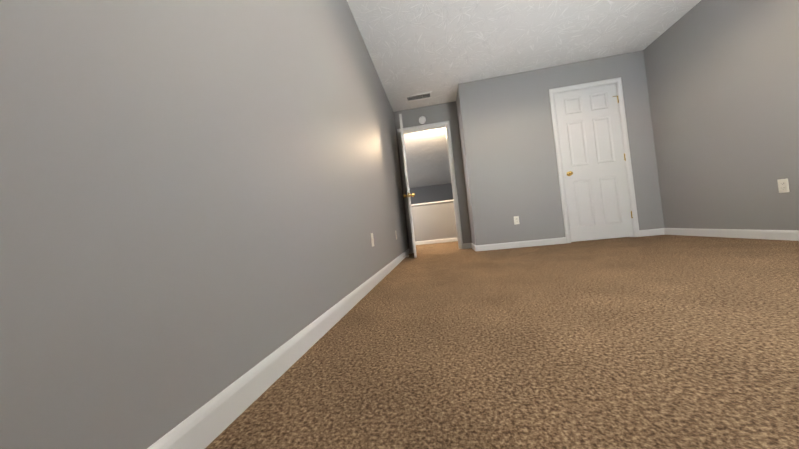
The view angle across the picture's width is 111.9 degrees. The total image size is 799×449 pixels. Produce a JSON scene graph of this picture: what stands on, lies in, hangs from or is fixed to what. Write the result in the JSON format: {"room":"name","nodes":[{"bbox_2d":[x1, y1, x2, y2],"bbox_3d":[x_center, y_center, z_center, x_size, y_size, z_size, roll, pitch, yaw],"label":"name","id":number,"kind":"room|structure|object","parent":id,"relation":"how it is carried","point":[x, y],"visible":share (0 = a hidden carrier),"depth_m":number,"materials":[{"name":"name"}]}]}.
{"room":"empty bedroom","nodes":[
{"label":"empty bedroom","id":0,"kind":"room"},
{"bbox_2d":[0,0,407,448],"bbox_3d":[-0.395,-0.708,2.237,0.115,2.450,5.080,-6,-1,9],"label":"wall","id":1,"kind":"structure","parent":0,"point":[201,201],"depth_m":0.60,"materials":[{"name":"grey paint"}]},
{"bbox_2d":[147,249,409,448],"bbox_3d":[-0.200,0.460,2.209,0.028,0.085,4.850,-6,-1,9],"label":"baseboard","id":2,"kind":"structure","parent":1,"relation":"attached to","point":[207,424],"depth_m":0.77,"materials":[{"name":"white wood"}]},
{"bbox_2d":[371,233,373,246],"bbox_3d":[-0.226,0.130,2.309,0.016,0.115,0.070,-6,-1,9],"label":"outlet plate","id":3,"kind":"object","parent":1,"relation":"attached to","point":[372,240],"visible":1,"depth_m":2.29,"materials":[{"name":"white plastic"}]},
{"bbox_2d":[409,183,452,203],"bbox_3d":[-0.789,1.010,14.168,12.005,5.450,0.115,-6,-1,9],"label":"wall","id":4,"kind":"structure","parent":0,"point":[434,193],"depth_m":13.73,"materials":[{"name":"grey paint"}]},
{"bbox_2d":[394,101,471,248],"bbox_3d":[0.556,-0.776,4.603,1.060,2.450,0.115,-6,-1,9],"label":"wall","id":5,"kind":"structure","parent":0,"point":[437,113],"depth_m":4.50,"materials":[{"name":"grey paint"}]},
{"bbox_2d":[419,116,425,123],"bbox_3d":[0.385,-1.764,4.548,0.124,0.124,0.040,-6,-1,9],"label":"smoke detector","id":6,"kind":"object","parent":5,"relation":"attached to","point":[422,119],"visible":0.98,"depth_m":4.53,"materials":[{"name":"white plastic"}]},
{"bbox_2d":[397,121,462,253],"bbox_3d":[0.515,-0.617,4.600,0.890,2.142,0.133,-6,-1,9],"label":"door frame","id":7,"kind":"structure","parent":5,"relation":"attached to","point":[447,123],"depth_m":4.54,"materials":[{"name":"white wood"}]},
{"bbox_2d":[399,114,416,257],"bbox_3d":[0.137,-0.554,4.221,0.169,2.063,0.780,-6,-1,3],"label":"entry door","id":8,"kind":"structure","parent":7,"relation":"attached to","point":[408,195],"depth_m":3.84,"materials":[{"name":"white wood"}]},
{"bbox_2d":[411,201,456,241],"bbox_3d":[1.222,-0.069,6.496,5.290,0.955,0.115,-6,-1,9],"label":"wall","id":9,"kind":"structure","parent":0,"point":[434,221],"depth_m":6.50,"materials":[{"name":"beige paint"}]},
{"bbox_2d":[411,200,452,205],"bbox_3d":[1.170,-0.562,6.503,5.290,0.037,0.165,-6,-1,9],"label":"trim","id":10,"kind":"structure","parent":9,"relation":"on","point":[431,202],"depth_m":6.48,"materials":[{"name":"white wood"}]},
{"bbox_2d":[415,238,457,244],"bbox_3d":[1.258,0.364,6.426,5.290,0.085,0.013,-6,-1,9],"label":"baseboard","id":11,"kind":"structure","parent":9,"relation":"attached to","point":[435,241],"depth_m":6.47,"materials":[{"name":"white wood"}]},
{"bbox_2d":[205,235,798,448],"bbox_3d":[0.756,0.464,3.060,5.520,0.100,7.050,-6,-1,9],"label":"floor","id":12,"kind":"structure","parent":0,"point":[668,342],"depth_m":0.85,"materials":[{"name":"brown carpet"}]},
{"bbox_2d":[347,0,700,187],"bbox_3d":[-2.153,-1.734,7.181,12.005,0.100,14.330,-6,-1,9],"label":"ceiling","id":13,"kind":"structure","parent":0,"point":[441,50],"depth_m":3.08,"materials":[{"name":"white paint"}]},
{"bbox_2d":[404,91,431,102],"bbox_3d":[0.297,-1.981,4.194,0.420,0.011,0.200,-6,-1,9],"label":"ceiling vent","id":14,"kind":"object","parent":13,"relation":"in","point":[419,96],"visible":1,"depth_m":4.19,"materials":[{"name":"white plastic"}]},
{"bbox_2d":[458,50,664,244],"bbox_3d":[2.178,-0.960,3.789,2.410,2.450,0.115,-6,-1,9],"label":"wall","id":15,"kind":"structure","parent":0,"point":[509,148],"depth_m":3.78,"materials":[{"name":"grey paint"}]},
{"bbox_2d":[456,89,474,244],"bbox_3d":[1.115,-0.838,4.394,0.115,2.450,0.760,-6,-1,9],"label":"wall","id":16,"kind":"structure","parent":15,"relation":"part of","point":[465,170],"depth_m":4.23,"materials":[{"name":"grey paint"}]},
{"bbox_2d":[467,243,474,249],"bbox_3d":[1.132,0.346,4.176,0.040,0.085,0.560,-6,-1,9],"label":"baseboard","id":17,"kind":"structure","parent":15,"relation":"attached to","point":[469,245],"depth_m":4.41,"materials":[{"name":"white wood"}]},
{"bbox_2d":[514,216,519,224],"bbox_3d":[1.653,-0.059,3.808,0.070,0.115,0.008,-6,-1,9],"label":"outlet","id":18,"kind":"object","parent":15,"relation":"attached to","point":[516,219],"visible":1,"depth_m":3.81,"materials":[{"name":"white plastic"}]},
{"bbox_2d":[475,237,566,250],"bbox_3d":[1.693,0.281,3.800,1.216,0.085,0.013,-6,-1,9],"label":"baseboard","id":19,"kind":"structure","parent":15,"relation":"attached to","point":[552,241],"depth_m":3.79,"materials":[{"name":"white wood"}]},
{"bbox_2d":[554,83,633,241],"bbox_3d":[2.634,-0.827,3.681,0.794,2.063,0.169,-6,-1,9],"label":"closet door","id":20,"kind":"structure","parent":15,"relation":"in","point":[593,158],"depth_m":3.66,"materials":[{"name":"white wood"}]},
{"bbox_2d":[549,77,639,242],"bbox_3d":[2.638,-0.833,3.719,0.816,2.098,0.115,-6,-1,9],"label":"door frame","id":21,"kind":"structure","parent":15,"relation":"attached to","point":[622,140],"depth_m":3.61,"materials":[{"name":"white wood"}]},
{"bbox_2d":[639,228,662,236],"bbox_3d":[3.318,0.105,3.552,0.283,0.085,0.013,-6,-1,9],"label":"baseboard","id":22,"kind":"structure","parent":15,"relation":"attached to","point":[650,232],"depth_m":3.55,"materials":[{"name":"white wood"}]},
{"bbox_2d":[643,0,798,229],"bbox_3d":[3.144,-1.090,1.798,0.115,2.450,5.280,-6,-1,9],"label":"wall","id":23,"kind":"structure","parent":0,"point":[722,76],"depth_m":2.64,"materials":[{"name":"grey paint"}]},
{"bbox_2d":[663,228,798,240],"bbox_3d":[3.148,0.093,1.415,0.013,0.085,4.290,-6,-1,9],"label":"baseboard","id":24,"kind":"structure","parent":23,"relation":"attached to","point":[792,235],"depth_m":2.65,"materials":[{"name":"white wood"}]},
{"bbox_2d":[777,178,789,192],"bbox_3d":[3.237,-0.326,2.276,0.008,0.115,0.070,-6,-1,9],"label":"outlet","id":25,"kind":"object","parent":23,"relation":"attached to","point":[783,185],"visible":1,"depth_m":2.27,"materials":[{"name":"white plastic"}]}
]}

